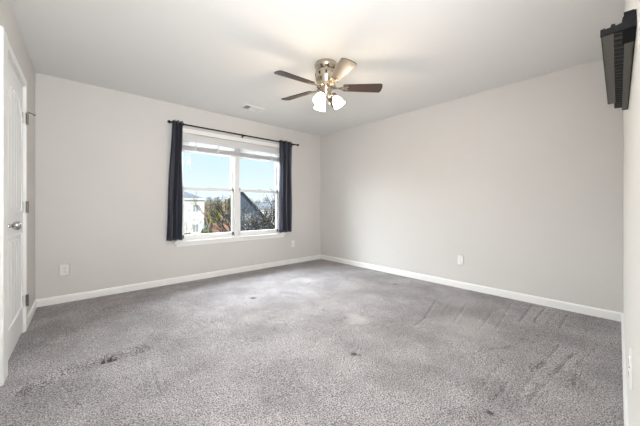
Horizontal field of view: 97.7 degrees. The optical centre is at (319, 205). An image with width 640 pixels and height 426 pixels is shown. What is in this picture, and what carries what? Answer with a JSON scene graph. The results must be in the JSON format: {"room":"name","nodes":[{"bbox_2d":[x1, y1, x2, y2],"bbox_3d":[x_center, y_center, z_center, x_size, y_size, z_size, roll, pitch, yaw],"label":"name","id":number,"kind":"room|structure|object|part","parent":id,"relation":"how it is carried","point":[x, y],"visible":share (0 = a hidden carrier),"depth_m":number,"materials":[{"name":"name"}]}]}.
{"room":"empty bedroom","nodes":[
{"label":"empty bedroom","id":0,"kind":"room"},
{"bbox_2d":[0,0,34,314],"bbox_3d":[-1.193,-0.164,0.731,0.131,2.440,5.600,0,0,-40],"label":"wall","id":1,"kind":"structure","parent":0,"point":[8,20],"depth_m":2.58,"materials":[{"name":"beige paint"}]},
{"bbox_2d":[0,26,35,385],"bbox_3d":[-2.214,0.002,1.987,0.201,2.109,0.987,0,0,-40],"label":"door","id":2,"kind":"structure","parent":1,"relation":"in","point":[14,115],"depth_m":1.95,"materials":[{"name":"white paint"}]},
{"bbox_3d":[-2.218,-0.404,2.033,0.006,0.840,0.507,0,0,-40],"label":"beaded panel","id":3,"kind":"part","parent":2,"relation":"part of","materials":[{"name":"white paint"}]},
{"bbox_3d":[-2.218,0.521,2.033,0.006,0.540,0.507,0,0,-40],"label":"beaded panel","id":4,"kind":"part","parent":2,"relation":"part of","materials":[{"name":"white paint"}]},
{"bbox_3d":[-1.986,0.131,1.813,0.071,0.066,0.066,0,0,-40],"label":"knob","id":5,"kind":"part","parent":2,"relation":"part of","materials":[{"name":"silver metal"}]},
{"bbox_3d":[-2.218,-0.404,2.033,0.018,0.918,0.581,0,0,-40],"label":"panel moulding","id":6,"kind":"part","parent":2,"relation":"part of","materials":[{"name":"white paint"}]},
{"bbox_3d":[-2.218,0.523,2.033,0.018,0.615,0.576,0,0,-40],"label":"panel moulding","id":7,"kind":"part","parent":2,"relation":"part of","materials":[{"name":"white paint"}]},
{"bbox_2d":[27,300,36,328],"bbox_3d":[-2.732,1.015,2.651,0.014,0.082,0.680,0,0,-40],"label":"baseboard","id":8,"kind":"structure","parent":1,"relation":"attached to","point":[34,306],"depth_m":2.61,"materials":[{"name":"white paint"}]},
{"bbox_2d":[35,72,320,298],"bbox_3d":[-1.594,-0.164,4.219,4.473,2.440,0.130,0,0,-42],"label":"wall","id":9,"kind":"structure","parent":0,"point":[102,155],"depth_m":3.38,"materials":[{"name":"beige paint"}]},
{"bbox_2d":[60,264,69,275],"bbox_3d":[-2.786,0.700,3.053,0.082,0.128,0.008,0,0,-42],"label":"wall outlet","id":10,"kind":"object","parent":9,"relation":"attached to","point":[64,268],"visible":1,"depth_m":3.05,"materials":[{"name":"white plastic"}]},
{"bbox_2d":[35,255,320,306],"bbox_3d":[-1.466,1.015,4.238,3.998,0.082,0.013,0,0,-42],"label":"baseboard","id":11,"kind":"structure","parent":9,"relation":"attached to","point":[41,302],"depth_m":3.64,"materials":[{"name":"white paint"}]},
{"bbox_2d":[174,128,285,246],"bbox_3d":[-1.333,-0.256,4.428,1.820,1.630,0.168,0,0,-42],"label":"window","id":12,"kind":"structure","parent":9,"relation":"in","point":[235,235],"depth_m":4.40,"materials":[{"name":"white paint"}]},
{"bbox_3d":[-1.676,-0.601,4.191,0.770,0.755,0.030,0,0,-42],"label":"sash","id":13,"kind":"part","parent":12,"relation":"part of","materials":[{"name":"white plastic"}]},
{"bbox_3d":[-1.653,0.100,4.166,0.770,0.723,0.030,0,0,-42],"label":"sash","id":14,"kind":"part","parent":12,"relation":"part of","materials":[{"name":"white plastic"}]},
{"bbox_3d":[-1.306,0.500,4.399,1.820,0.026,0.088,0,0,-42],"label":"sill","id":15,"kind":"part","parent":12,"relation":"part of","materials":[{"name":"white paint"}]},
{"bbox_3d":[-1.353,-0.259,4.450,1.640,1.500,0.110,0,0,-42],"label":"frame","id":16,"kind":"part","parent":12,"relation":"part of","materials":[{"name":"white plastic"}]},
{"bbox_2d":[182,133,279,171],"bbox_3d":[-1.313,-0.736,4.406,1.628,0.535,0.053,0,0,-42],"label":"window blind","id":17,"kind":"object","parent":12,"relation":"attached to","point":[191,143],"visible":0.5,"depth_m":4.29,"materials":[{"name":"white"}]},
{"bbox_3d":[-1.816,-0.684,3.921,0.003,0.430,0.003,0,0,-42],"label":"cord","id":18,"kind":"part","parent":17,"relation":"part of","materials":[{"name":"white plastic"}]},
{"bbox_3d":[-1.316,-0.764,4.409,1.608,0.023,0.046,0,0,-42],"label":"rail","id":19,"kind":"part","parent":17,"relation":"part of","materials":[{"name":"white plastic"}]},
{"bbox_3d":[-1.031,0.100,4.725,0.750,0.723,0.030,0,0,-42],"label":"sash","id":20,"kind":"part","parent":12,"relation":"part of","materials":[{"name":"white plastic"}]},
{"bbox_3d":[-1.054,-0.601,4.750,0.750,0.755,0.030,0,0,-42],"label":"sash","id":21,"kind":"part","parent":12,"relation":"part of","materials":[{"name":"white plastic"}]},
{"bbox_2d":[167,120,298,145],"bbox_3d":[-1.210,-1.093,4.404,2.166,0.063,0.108,0,0,-42],"label":"curtain rod","id":22,"kind":"object","parent":9,"relation":"attached to","point":[168,121],"visible":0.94,"depth_m":4.21,"materials":[{"name":"black metal"}]},
{"bbox_2d":[166,120,183,240],"bbox_3d":[-1.922,-0.337,3.723,0.215,1.597,0.088,0,0,-42],"label":"curtain","id":23,"kind":"object","parent":22,"relation":"hanging from","point":[175,184],"visible":1,"depth_m":3.72,"materials":[{"name":"grey fabric"}]},
{"bbox_2d":[279,140,291,231],"bbox_3d":[-0.591,-0.336,4.920,0.284,1.595,0.088,0,0,-42],"label":"curtain","id":24,"kind":"object","parent":22,"relation":"hanging from","point":[285,156],"visible":1,"depth_m":4.89,"materials":[{"name":"grey fabric"}]},
{"bbox_2d":[0,259,623,425],"bbox_3d":[0.372,1.052,2.074,4.167,0.040,5.706,0,0,-42],"label":"floor","id":25,"kind":"structure","parent":0,"point":[319,342],"depth_m":1.92,"materials":[{"name":"grey carpet"}]},
{"bbox_2d":[10,0,624,135],"bbox_3d":[0.319,-1.459,1.980,4.623,0.150,6.018,0,0,-42],"label":"ceiling","id":26,"kind":"structure","parent":0,"point":[217,56],"depth_m":2.46,"materials":[{"name":"white paint"}]},
{"bbox_2d":[239,104,264,112],"bbox_3d":[-0.962,-1.376,3.963,0.300,0.015,0.200,0,0,-42],"label":"ceiling vent","id":27,"kind":"object","parent":26,"relation":"in","point":[245,106],"visible":1,"depth_m":3.95,"materials":[{"name":"white plastic"}]},
{"bbox_2d":[274,58,382,111],"bbox_3d":[0.032,-1.164,2.720,1.037,0.438,1.058,0,0,-42],"label":"ceiling fan","id":28,"kind":"object","parent":26,"relation":"hanging from","point":[328,72],"visible":1,"depth_m":2.66,"materials":[{"name":"silver metal"}]},
{"bbox_3d":[-0.225,-1.150,2.515,0.383,0.006,0.138,0,12,-37],"label":"blade","id":29,"kind":"part","parent":28,"relation":"part of","materials":[{"name":"brown wood"}]},
{"bbox_3d":[-0.233,-1.150,2.934,0.383,0.006,0.138,0,12,35],"label":"blade","id":30,"kind":"part","parent":28,"relation":"part of","materials":[{"name":"brown wood"}]},
{"bbox_3d":[0.000,-1.008,2.621,0.123,0.126,0.118,0,0,-42],"label":"lamp shade","id":31,"kind":"part","parent":28,"relation":"part of","materials":[{"name":"white glass"}]},
{"bbox_3d":[0.000,-1.008,2.838,0.119,0.126,0.123,0,0,-42],"label":"lamp shade","id":32,"kind":"part","parent":28,"relation":"part of","materials":[{"name":"white glass"}]},
{"bbox_3d":[0.163,-1.150,3.071,0.138,0.006,0.383,-13,-4,17],"label":"blade","id":33,"kind":"part","parent":28,"relation":"part of","materials":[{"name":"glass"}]},
{"bbox_3d":[0.186,-1.008,2.729,0.121,0.126,0.120,0,0,-42],"label":"lamp shade","id":34,"kind":"part","parent":28,"relation":"part of","materials":[{"name":"white glass"}]},
{"bbox_3d":[0.177,-1.150,2.393,0.138,0.006,0.383,13,-4,-19],"label":"blade","id":35,"kind":"part","parent":28,"relation":"part of","materials":[{"name":"brown wood"}]},
{"bbox_3d":[0.416,-1.150,2.737,0.383,0.006,0.138,0,-12,-1],"label":"blade","id":36,"kind":"part","parent":28,"relation":"part of","materials":[{"name":"brown wood"}]},
{"bbox_2d":[321,59,622,312],"bbox_3d":[1.548,-0.164,3.973,0.130,2.440,4.438,0,0,-42],"label":"wall","id":37,"kind":"structure","parent":0,"point":[522,181],"depth_m":3.28,"materials":[{"name":"beige paint"}]},
{"bbox_2d":[458,255,463,264],"bbox_3d":[1.802,0.697,3.587,0.008,0.118,0.074,0,0,-42],"label":"wall outlet","id":38,"kind":"object","parent":37,"relation":"attached to","point":[460,258],"visible":1,"depth_m":3.58,"materials":[{"name":"white plastic"}]},
{"bbox_2d":[321,255,621,321],"bbox_3d":[1.378,1.015,4.056,0.013,0.082,4.088,0,0,-42],"label":"baseboard","id":39,"kind":"structure","parent":37,"relation":"attached to","point":[592,311],"depth_m":3.27,"materials":[{"name":"white paint"}]},
{"bbox_2d":[623,0,639,425],"bbox_3d":[1.650,-0.164,1.415,3.143,2.440,0.130,0,0,-43],"label":"wall","id":40,"kind":"structure","parent":0,"point":[631,117],"depth_m":0.85,"materials":[{"name":"white paint"}]},
{"bbox_2d":[600,9,636,109],"bbox_3d":[1.078,-0.466,1.012,0.882,0.046,0.064,0,0,-43],"label":"wall rack","id":41,"kind":"object","parent":40,"relation":"attached to","point":[618,41],"visible":1,"depth_m":0.84,"materials":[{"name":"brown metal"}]},
{"bbox_3d":[1.010,-0.450,0.975,0.714,0.012,0.023,0,0,-43],"label":"rail","id":42,"kind":"part","parent":41,"relation":"part of","materials":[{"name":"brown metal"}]},
{"bbox_3d":[1.096,-0.466,0.999,0.874,0.045,0.020,0,0,-43],"label":"plate","id":43,"kind":"part","parent":41,"relation":"part of","materials":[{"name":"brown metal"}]},
{"bbox_2d":[621,313,628,425],"bbox_3d":[1.637,1.015,1.502,3.043,0.082,0.016,0,0,-43],"label":"baseboard","id":44,"kind":"structure","parent":40,"relation":"attached to","point":[625,403],"depth_m":1.59,"materials":[{"name":"white paint"}]},
{"bbox_2d":[628,347,632,389],"bbox_3d":[1.010,0.527,0.911,0.074,0.118,0.009,0,0,-43],"label":"wall outlet","id":45,"kind":"object","parent":40,"relation":"attached to","point":[630,356],"visible":1,"depth_m":0.89,"materials":[{"name":"white plastic"}]},
{"label":"outside","id":46,"kind":"structure","parent":0,"visible":0},
{"bbox_3d":[-74.449,5.206,112.685,360.000,0.300,252.862,0,0,-42],"label":"ground","id":47,"kind":"structure","parent":46,"visible":0},
{"bbox_2d":[184,192,204,233],"bbox_3d":[-23.969,1.331,47.374,7.600,7.450,10.000,0,0,-29],"label":"house","id":48,"kind":"structure","parent":47,"relation":"on","point":[189,209],"depth_m":44.38,"materials":[{"name":"white"}]},
{"bbox_3d":[-19.758,3.556,44.464,0.800,1.200,0.035,0,0,-29],"label":"pane","id":49,"kind":"part","parent":48,"relation":"part of","materials":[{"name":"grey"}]},
{"bbox_2d":[184,211,206,234],"bbox_3d":[-13.809,2.637,29.473,3.499,4.844,1.420,0,0,-10],"label":"tree","id":50,"kind":"object","parent":47,"relation":"on","point":[197,211],"visible":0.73,"depth_m":29.73,"materials":[{"name":"grey plant"}]},
{"bbox_2d":[189,193,221,232],"bbox_3d":[-16.534,1.432,39.829,4.149,7.278,2.801,0,0,-42],"label":"tree","id":51,"kind":"object","parent":47,"relation":"on","point":[196,202],"visible":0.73,"depth_m":39.86,"materials":[{"name":"grey plant"}]},
{"bbox_2d":[201,227,212,233],"bbox_3d":[-17.143,4.183,42.526,1.968,2.002,1.936,0,0,-42],"label":"shrub","id":52,"kind":"object","parent":47,"relation":"on","point":[206,228],"visible":0.48,"depth_m":42.16,"materials":[{"name":"green plant"}]},
{"bbox_2d":[204,201,210,227],"bbox_3d":[-24.411,2.060,61.051,2.596,5.993,2.623,0,0,-42],"label":"tree","id":53,"kind":"object","parent":47,"relation":"on","point":[206,213],"visible":0.48,"depth_m":60.69,"materials":[{"name":"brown plant"}]},
{"bbox_2d":[204,196,211,207],"bbox_3d":[-44.162,0.665,110.922,4.189,8.782,4.108,0,0,-42],"label":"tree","id":54,"kind":"object","parent":47,"relation":"on","point":[207,198],"visible":0.23,"depth_m":110.58,"materials":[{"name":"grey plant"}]},
{"bbox_2d":[207,202,216,225],"bbox_3d":[-21.235,2.137,55.505,2.297,5.839,2.110,0,0,-42],"label":"tree","id":55,"kind":"object","parent":47,"relation":"on","point":[209,217],"visible":0.27,"depth_m":55.16,"materials":[{"name":"green plant"}]},
{"bbox_2d":[214,199,221,222],"bbox_3d":[-22.387,1.765,62.116,2.547,6.582,2.682,0,0,-42],"label":"tree","id":56,"kind":"object","parent":47,"relation":"on","point":[219,213],"visible":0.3,"depth_m":61.60,"materials":[{"name":"green plant"}]},
{"bbox_2d":[208,223,229,231],"bbox_3d":[-18.564,4.151,53.065,5.404,1.810,0.130,0,0,0],"label":"fence","id":57,"kind":"object","parent":47,"relation":"on","point":[211,225],"visible":0.29,"depth_m":52.99,"materials":[{"name":"brown wood"}]},
{"bbox_2d":[220,201,229,222],"bbox_3d":[-19.692,2.005,57.499,2.454,6.103,2.468,0,0,-42],"label":"tree","id":58,"kind":"object","parent":47,"relation":"on","point":[225,212],"visible":0.41,"depth_m":57.37,"materials":[{"name":"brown plant"}]},
{"bbox_2d":[227,198,230,222],"bbox_3d":[-19.356,1.673,59.930,2.626,6.767,2.604,0,0,-42],"label":"tree","id":59,"kind":"object","parent":47,"relation":"on","point":[228,199],"visible":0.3,"depth_m":59.61,"materials":[{"name":"green plant"}]},
{"bbox_2d":[202,190,275,233],"bbox_3d":[-2.386,2.125,11.669,5.194,5.942,5.209,0,0,2],"label":"tree","id":60,"kind":"object","parent":47,"relation":"on","point":[252,221],"visible":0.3,"depth_m":11.18,"materials":[{"name":"green plant"}]},
{"bbox_2d":[239,188,272,230],"bbox_3d":[-4.922,1.974,21.162,2.900,6.166,8.400,0,0,-16],"label":"house","id":61,"kind":"structure","parent":47,"relation":"on","point":[244,199],"depth_m":17.10,"materials":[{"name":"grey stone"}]},
{"bbox_2d":[254,200,261,207],"bbox_3d":[-24.631,1.124,110.949,3.895,7.866,3.855,0,0,-42],"label":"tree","id":62,"kind":"object","parent":47,"relation":"on","point":[258,201],"visible":0.35,"depth_m":110.22,"materials":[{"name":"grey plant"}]},
{"bbox_2d":[262,197,270,202],"bbox_3d":[-20.248,0.810,104.955,4.296,8.492,3.887,0,0,-42],"label":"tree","id":63,"kind":"object","parent":47,"relation":"on","point":[265,200],"visible":0.24,"depth_m":104.24,"materials":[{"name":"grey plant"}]},
{"bbox_2d":[258,203,275,224],"bbox_3d":[-10.220,2.206,65.603,7.900,5.700,7.800,0,0,-9],"label":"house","id":64,"kind":"structure","parent":47,"relation":"on","point":[260,204],"depth_m":62.27,"materials":[{"name":"white"}]}
]}

